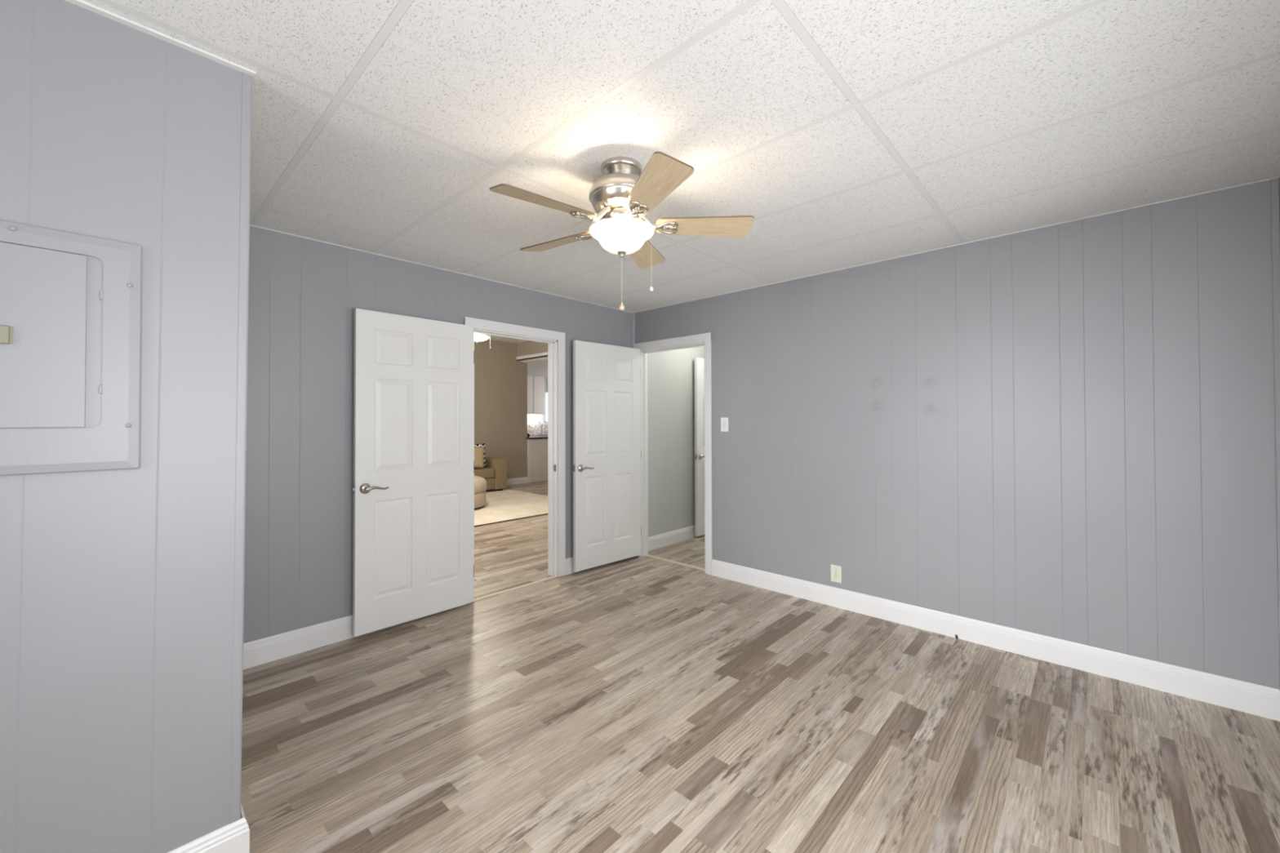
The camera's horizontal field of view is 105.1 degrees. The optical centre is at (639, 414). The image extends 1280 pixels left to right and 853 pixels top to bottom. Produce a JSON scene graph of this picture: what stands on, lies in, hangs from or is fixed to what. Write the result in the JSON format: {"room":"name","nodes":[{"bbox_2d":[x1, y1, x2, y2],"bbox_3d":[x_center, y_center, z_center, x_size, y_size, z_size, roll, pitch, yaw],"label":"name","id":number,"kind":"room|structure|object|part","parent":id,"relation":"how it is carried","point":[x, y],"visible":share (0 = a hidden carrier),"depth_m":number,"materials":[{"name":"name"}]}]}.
{"room":"empty bedroom","nodes":[
{"label":"empty bedroom","id":0,"kind":"room"},
{"bbox_2d":[0,0,241,852],"bbox_3d":[-1.835,0.146,0.859,0.040,2.411,1.809,-1,-1,43],"label":"wall","id":1,"kind":"structure","parent":0,"point":[117,586],"depth_m":1.32,"materials":[{"name":"grey paint"}]},
{"bbox_2d":[0,219,142,475],"bbox_3d":[-1.507,-0.160,1.171,0.019,0.611,0.444,-1,-1,43],"label":"breaker panel","id":2,"kind":"object","parent":1,"relation":"attached to","point":[71,303],"visible":1,"depth_m":1.24,"materials":[{"name":"grey paint"}]},
{"bbox_3d":[-1.516,-0.189,1.162,0.005,0.442,0.270,-1,-1,43],"label":"panel door","id":3,"kind":"part","parent":2,"relation":"part of","materials":[{"name":"grey paint"}]},
{"bbox_2d":[230,71,252,823],"bbox_3d":[-1.222,0.088,1.501,0.025,2.278,0.040,-1,-1,43],"label":"trim","id":4,"kind":"structure","parent":1,"relation":"attached to","point":[246,79],"depth_m":1.49,"materials":[{"name":"grey paint"}]},
{"bbox_2d":[243,226,704,643],"bbox_3d":[-0.212,0.018,4.831,0.120,2.750,6.427,-1,-1,43],"label":"wall","id":5,"kind":"structure","parent":0,"point":[304,294],"depth_m":2.95,"materials":[{"name":"grey paint"}]},
{"bbox_2d":[167,604,464,852],"bbox_3d":[-1.852,1.296,1.870,1.498,0.135,3.264,-1,-1,43],"label":"baseboard","id":6,"kind":"structure","parent":5,"relation":"attached to","point":[263,651],"depth_m":2.71,"materials":[{"name":"white paint"}]},
{"bbox_2d":[351,308,474,636],"bbox_3d":[-1.475,0.351,3.274,0.127,1.995,0.800,-1,-1,42],"label":"door","id":7,"kind":"structure","parent":5,"relation":"in","point":[412,489],"depth_m":3.23,"materials":[{"name":"white paint"}]},
{"bbox_3d":[-1.745,0.454,2.986,0.023,0.056,0.011,-1,-1,42],"label":"latch plate","id":8,"kind":"part","parent":7,"relation":"part of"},
{"bbox_3d":[-1.622,0.454,3.034,0.024,0.029,0.132,-1,-1,42],"label":"lever","id":9,"kind":"part","parent":7,"relation":"part of","materials":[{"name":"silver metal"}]},
{"bbox_2d":[464,316,565,604],"bbox_3d":[-1.017,0.335,3.965,0.149,2.100,0.926,-1,-1,43],"label":"door frame","id":10,"kind":"structure","parent":5,"relation":"attached to","point":[555,340],"depth_m":4.22,"materials":[{"name":"white paint"}]},
{"bbox_3d":[-0.970,-0.678,3.931,0.014,0.074,0.926,-1,-1,43],"label":"head casing","id":11,"kind":"part","parent":10,"relation":"part of","materials":[{"name":"white paint"}]},
{"bbox_2d":[565,556,577,574],"bbox_3d":[-0.353,1.323,4.563,0.015,0.135,0.867,-1,-1,43],"label":"baseboard","id":12,"kind":"structure","parent":5,"relation":"attached to","point":[569,562],"depth_m":4.27,"materials":[{"name":"white paint"}]},
{"bbox_2d":[631,312,635,347],"bbox_3d":[-0.065,0.123,4.882,0.024,2.281,0.024,-1,-1,43],"label":"trim","id":13,"kind":"structure","parent":5,"relation":"attached to","point":[633,313],"depth_m":4.89,"materials":[{"name":"grey paint"}]},
{"bbox_2d":[648,524,697,551],"bbox_3d":[0.992,1.336,6.005,0.015,0.135,2.849,-1,-1,43],"label":"baseboard","id":14,"kind":"structure","parent":5,"relation":"attached to","point":[665,539],"depth_m":5.29,"materials":[{"name":"white paint"}]},
{"bbox_2d":[694,357,705,536],"bbox_3d":[0.904,0.364,5.837,0.127,2.025,0.792,-1,-1,43],"label":"door","id":15,"kind":"structure","parent":5,"relation":"in","point":[700,526],"depth_m":5.58,"materials":[{"name":"white paint"}]},
{"bbox_2d":[474,339,527,479],"bbox_3d":[-4.686,-0.092,8.157,0.120,3.070,6.529,-1,-1,43],"label":"wall","id":16,"kind":"structure","parent":0,"point":[500,381],"depth_m":10.06,"materials":[{"name":"beige paint"}]},
{"bbox_2d":[506,476,527,485],"bbox_3d":[-4.633,1.374,8.094,0.015,0.135,6.530,-1,-1,43],"label":"baseboard","id":17,"kind":"structure","parent":16,"relation":"attached to","point":[518,480],"depth_m":10.29,"materials":[{"name":"white paint"}]},
{"bbox_2d":[482,334,528,342],"bbox_3d":[-2.763,-1.580,6.202,5.589,0.050,6.477,-1,-1,43],"label":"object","id":18,"kind":"structure","parent":0,"point":[493,338],"depth_m":9.91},
{"bbox_2d":[474,333,491,351],"bbox_3d":[-2.166,-1.177,6.519,0.300,0.662,0.300,-1,-1,43],"label":"ceiling light","id":19,"kind":"object","parent":18,"relation":"hanging from","point":[477,337],"visible":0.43,"depth_m":6.46,"materials":[{"name":"white glass"}]},
{"bbox_3d":[-2.166,-1.011,6.518,0.300,0.059,0.300,-1,-1,43],"label":"lamp shade","id":20,"kind":"part","parent":19,"relation":"part of","materials":[{"name":"white glass"}]},
{"bbox_2d":[474,480,551,599],"bbox_3d":[-2.384,1.440,8.436,8.217,0.001,10.100,-1,-1,43],"label":"floor","id":21,"kind":"structure","parent":0,"point":[509,554],"depth_m":4.98,"materials":[{"name":"wood"}]},
{"bbox_2d":[474,488,547,526],"bbox_3d":[-2.967,1.420,7.202,2.688,0.014,3.910,-1,-1,43],"label":"area rug","id":22,"kind":"object","parent":21,"relation":"on","point":[506,504],"visible":0.3,"depth_m":7.49,"materials":[{"name":"beige carpet"}]},
{"bbox_2d":[474,475,487,510],"bbox_3d":[-2.809,1.183,7.453,0.924,0.465,0.924,-1,-1,43],"label":"ottoman","id":23,"kind":"object","parent":22,"relation":"on","point":[480,483],"visible":0.24,"depth_m":7.32,"materials":[{"name":"beige fabric"}]},
{"bbox_2d":[474,475,487,493],"bbox_3d":[-2.809,1.058,7.455,0.924,0.215,0.924,-1,-1,43],"label":"cushion","id":24,"kind":"object","parent":23,"relation":"on","point":[480,483],"depth_m":7.34,"materials":[{"name":"beige fabric"}]},
{"bbox_2d":[474,457,506,492],"bbox_3d":[-3.509,1.128,8.771,0.680,0.610,2.150,-1,-1,43],"label":"sofa","id":25,"kind":"object","parent":22,"relation":"on","point":[495,473],"visible":0.2,"depth_m":9.19,"materials":[{"name":"beige fabric"}]},
{"bbox_2d":[474,446,484,468],"bbox_3d":[-3.058,0.784,9.003,0.454,0.449,0.182,0,-1,-42],"label":"throw pillow","id":26,"kind":"object","parent":25,"relation":"on","point":[478,451],"visible":0.48,"depth_m":9.01,"materials":[{"name":"beige fabric"}]},
{"bbox_2d":[474,443,486,466],"bbox_3d":[-3.115,0.769,9.213,0.461,0.453,0.186,0,-1,-42],"label":"throw pillow","id":27,"kind":"object","parent":25,"relation":"on","point":[482,444],"visible":0.11,"depth_m":9.29,"materials":[{"name":"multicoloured fabric"}]},
{"bbox_2d":[474,466,494,478],"bbox_3d":[-3.153,1.090,9.013,0.470,0.180,0.830,-1,-1,43],"label":"seat cushion","id":28,"kind":"object","parent":25,"relation":"on","point":[487,472],"depth_m":9.04,"materials":[{"name":"beige fabric"}]},
{"bbox_3d":[-2.856,1.119,9.471,0.680,0.560,0.235,-1,-1,43],"label":"arm","id":29,"kind":"part","parent":25,"relation":"part of","materials":[{"name":"beige fabric"}]},
{"bbox_2d":[527,438,547,483],"bbox_3d":[-2.085,1.005,11.287,0.632,0.935,1.600,-1,-1,43],"label":"base cabinet","id":30,"kind":"object","parent":21,"relation":"on","point":[537,449],"visible":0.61,"depth_m":10.68,"materials":[{"name":"white paint"}]},
{"bbox_3d":[-2.384,0.999,10.512,0.012,0.930,0.060,-1,-1,43],"label":"corner post","id":31,"kind":"part","parent":30,"relation":"part of","materials":[{"name":"white paint"}]},
{"bbox_2d":[525,435,547,439],"bbox_3d":[-2.091,0.516,11.303,0.690,0.038,1.680,-1,-1,43],"label":"countertop","id":32,"kind":"structure","parent":30,"relation":"on","point":[531,437],"depth_m":10.77,"materials":[{"name":"grey stone"}]},
{"bbox_3d":[-2.766,1.048,13.379,0.640,0.900,2.600,-1,-1,43],"label":"cabinet","id":33,"kind":"object","parent":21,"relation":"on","visible":0},
{"bbox_2d":[529,434,547,436],"bbox_3d":[-2.765,0.577,13.383,0.675,0.039,2.640,-1,-1,43],"label":"countertop","id":34,"kind":"structure","parent":33,"relation":"on","point":[542,434],"depth_m":13.12,"materials":[{"name":"grey stone"}]},
{"bbox_2d":[516,341,547,356],"bbox_3d":[-0.566,-0.099,8.513,5.419,3.070,0.120,-1,-1,43],"label":"wall","id":35,"kind":"structure","parent":0,"point":[527,348],"depth_m":10.01,"materials":[{"name":"beige paint"}]},
{"bbox_2d":[516,351,547,361],"bbox_3d":[-1.452,-1.184,9.351,2.999,0.095,0.160,-1,-1,43],"label":"trim","id":36,"kind":"structure","parent":35,"relation":"attached to","point":[542,355],"depth_m":9.93,"materials":[{"name":"white paint"}]},
{"bbox_2d":[521,358,547,377],"bbox_3d":[-0.767,-1.128,11.360,6.600,0.045,3.753,-1,-1,43],"label":"ceiling","id":37,"kind":"structure","parent":0,"point":[540,366],"depth_m":11.47,"materials":[{"name":"beige paint"}]},
{"bbox_2d":[527,377,547,424],"bbox_3d":[-3.198,0.050,13.502,0.100,2.900,3.823,-1,-1,43],"label":"wall","id":38,"kind":"structure","parent":0,"point":[532,419],"depth_m":13.67,"materials":[{"name":"white paint"}]},
{"bbox_2d":[527,374,544,413],"bbox_3d":[-3.008,-0.548,13.390,0.340,1.054,0.765,-1,-1,43],"label":"upper cabinet","id":39,"kind":"object","parent":38,"relation":"attached to","point":[535,384],"visible":0.67,"depth_m":13.33,"materials":[{"name":"white paint"}]},
{"bbox_3d":[-3.021,-0.549,13.142,0.020,1.010,0.365,-1,-1,43],"label":"door","id":40,"kind":"part","parent":39,"relation":"part of","materials":[{"name":"white paint"}]},
{"bbox_3d":[-2.761,-0.547,13.420,0.020,1.010,0.365,-1,-1,43],"label":"door","id":41,"kind":"part","parent":39,"relation":"part of","materials":[{"name":"white paint"}]},
{"bbox_2d":[527,424,547,435],"bbox_3d":[-3.011,0.413,13.614,0.011,0.294,2.600,-1,-1,43],"label":"backsplash","id":42,"kind":"structure","parent":38,"relation":"attached to","point":[532,429],"depth_m":13.73,"materials":[{"name":"stone"}]},
{"bbox_2d":[537,392,547,424],"bbox_3d":[-2.495,-0.238,14.201,0.060,1.010,1.105,-1,-1,43],"label":"window","id":43,"kind":"structure","parent":38,"relation":"in","point":[542,418],"depth_m":13.94,"materials":[{"name":"white paint"}]},
{"bbox_3d":[-2.504,-0.233,14.210,0.006,0.920,1.045,-1,-1,43],"label":"pane","id":44,"kind":"part","parent":43,"relation":"part of","materials":[{"name":"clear glass"}]},
{"bbox_2d":[544,379,547,392],"bbox_3d":[-2.425,-0.814,14.172,0.032,0.360,1.120,-1,-1,43],"label":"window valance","id":45,"kind":"object","parent":43,"relation":"attached to","point":[545,380],"visible":0.14,"depth_m":13.91,"materials":[{"name":"grey"}]},
{"bbox_2d":[64,0,1279,312],"bbox_3d":[-0.342,-1.102,1.695,4.191,0.103,5.237,-1,-1,43],"label":"ceiling","id":46,"kind":"structure","parent":0,"point":[851,133],"depth_m":1.73,"materials":[{"name":"tile"}]},
{"bbox_2d":[489,151,754,311],"bbox_3d":[-0.104,-0.748,2.077,1.076,0.611,1.074,-1,-1,43],"label":"ceiling fan","id":47,"kind":"object","parent":46,"relation":"hanging from","point":[623,197],"visible":1,"depth_m":2.00,"materials":[{"name":"beige wood"}]},
{"bbox_3d":[-0.352,-0.805,1.862,0.410,0.007,0.145,0,13,-38],"label":"blade","id":48,"kind":"part","parent":47,"relation":"part of","materials":[{"name":"brown wood"}]},
{"bbox_3d":[-0.369,-0.801,2.273,0.410,0.007,0.145,-1,13,34],"label":"blade","id":49,"kind":"part","parent":47,"relation":"part of","materials":[{"name":"brown wood"}]},
{"bbox_3d":[-0.077,-0.571,2.077,0.002,0.196,0.003,-1,-1,43],"label":"pull chain","id":50,"kind":"part","parent":47,"relation":"part of","materials":[{"name":"beige"}]},
{"bbox_3d":[-0.077,-0.735,2.079,0.275,0.094,0.275,-1,-1,43],"label":"lamp shade","id":51,"kind":"part","parent":47,"relation":"part of","materials":[{"name":"white glass"}]},
{"bbox_3d":[0.016,-0.800,2.417,0.145,0.007,0.410,-15,-4,15],"label":"blade","id":52,"kind":"part","parent":47,"relation":"part of","materials":[{"name":"brown wood"}]},
{"bbox_3d":[0.044,-0.808,1.752,0.145,0.007,0.410,15,-6,-20],"label":"blade","id":53,"kind":"part","parent":47,"relation":"part of","materials":[{"name":"brown wood"}]},
{"bbox_3d":[0.272,-0.804,2.095,0.410,0.007,0.145,0,-14,-2],"label":"blade","id":54,"kind":"part","parent":47,"relation":"part of","materials":[{"name":"beige wood"}]},
{"bbox_2d":[648,534,705,568],"bbox_3d":[1.398,1.399,5.658,1.103,0.001,3.000,-1,-1,43],"label":"floor","id":55,"kind":"structure","parent":0,"point":[691,551],"depth_m":4.97,"materials":[{"name":"wood"}]},
{"bbox_2d":[240,555,1279,852],"bbox_3d":[-0.304,1.357,1.694,4.023,0.001,5.120,-1,-1,43],"label":"floor","id":56,"kind":"structure","parent":0,"point":[644,704],"depth_m":2.03,"materials":[{"name":"wood"}]},
{"bbox_2d":[473,576,558,601],"bbox_3d":[-0.978,1.382,3.917,0.030,0.007,0.790,-1,-1,43],"label":"threshold","id":57,"kind":"object","parent":56,"relation":"on","point":[552,577],"visible":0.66,"depth_m":3.88,"materials":[{"name":"beige wood"}]},
{"bbox_2d":[644,554,705,571],"bbox_3d":[0.332,1.385,4.598,0.795,0.010,0.043,-1,-1,43],"label":"threshold","id":58,"kind":"object","parent":56,"relation":"on","point":[646,555],"visible":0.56,"depth_m":4.58,"materials":[{"name":"beige wood"}]},
{"bbox_2d":[635,180,1279,688],"bbox_3d":[1.464,0.044,3.540,4.091,2.661,0.100,-1,-1,43],"label":"wall","id":59,"kind":"structure","parent":0,"point":[1066,431],"depth_m":2.76,"materials":[{"name":"grey paint"}]},
{"bbox_2d":[633,332,712,574],"bbox_3d":[0.320,0.339,4.605,0.927,2.100,0.128,-1,-1,43],"label":"door frame","id":60,"kind":"structure","parent":59,"relation":"attached to","point":[704,339],"depth_m":4.47,"materials":[{"name":"white paint"}]},
{"bbox_2d":[573,340,641,572],"bbox_3d":[-0.281,0.357,4.520,0.806,2.005,0.127,0,-1,-44],"label":"door","id":61,"kind":"structure","parent":60,"relation":"attached to","point":[607,529],"depth_m":4.48,"materials":[{"name":"white paint"}]},
{"bbox_3d":[-0.447,0.466,4.288,0.132,0.029,0.024,0,-1,-44],"label":"lever","id":62,"kind":"part","parent":61,"relation":"part of","materials":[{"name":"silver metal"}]},
{"bbox_3d":[0.278,-0.674,4.575,0.927,0.074,0.014,-1,-1,43],"label":"head casing","id":63,"kind":"part","parent":60,"relation":"part of","materials":[{"name":"white paint"}]},
{"bbox_2d":[720,417,728,431],"bbox_3d":[0.717,0.083,4.162,0.074,0.120,0.008,-1,-1,43],"label":"light switch","id":64,"kind":"object","parent":59,"relation":"attached to","point":[724,420],"visible":1,"depth_m":4.16,"materials":[{"name":"white plastic"}]},
{"bbox_2d":[831,564,841,583],"bbox_3d":[1.404,1.139,3.511,0.076,0.120,0.009,-1,-1,43],"label":"wall outlet","id":65,"kind":"object","parent":59,"relation":"attached to","point":[836,571],"visible":1,"depth_m":3.51,"materials":[{"name":"beige plastic"}]},
{"bbox_2d":[711,559,1279,721],"bbox_3d":[1.737,1.302,3.195,3.045,0.135,0.015,-1,-1,43],"label":"baseboard","id":66,"kind":"structure","parent":59,"relation":"attached to","point":[1257,700],"depth_m":2.73,"materials":[{"name":"white paint"}]},
{"bbox_2d":[1270,177,1279,690],"bbox_3d":[2.839,0.085,2.178,0.022,2.281,0.014,-1,-1,43],"label":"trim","id":67,"kind":"structure","parent":59,"relation":"attached to","point":[1274,183],"depth_m":2.18,"materials":[{"name":"grey paint"}]},
{"bbox_2d":[1279,176,1279,215],"bbox_3d":[1.164,0.007,0.280,0.120,2.661,5.277,-1,-1,43],"label":"wall","id":68,"kind":"structure","parent":0,"point":[1279,176],"depth_m":2.18,"materials":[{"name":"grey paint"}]}
]}

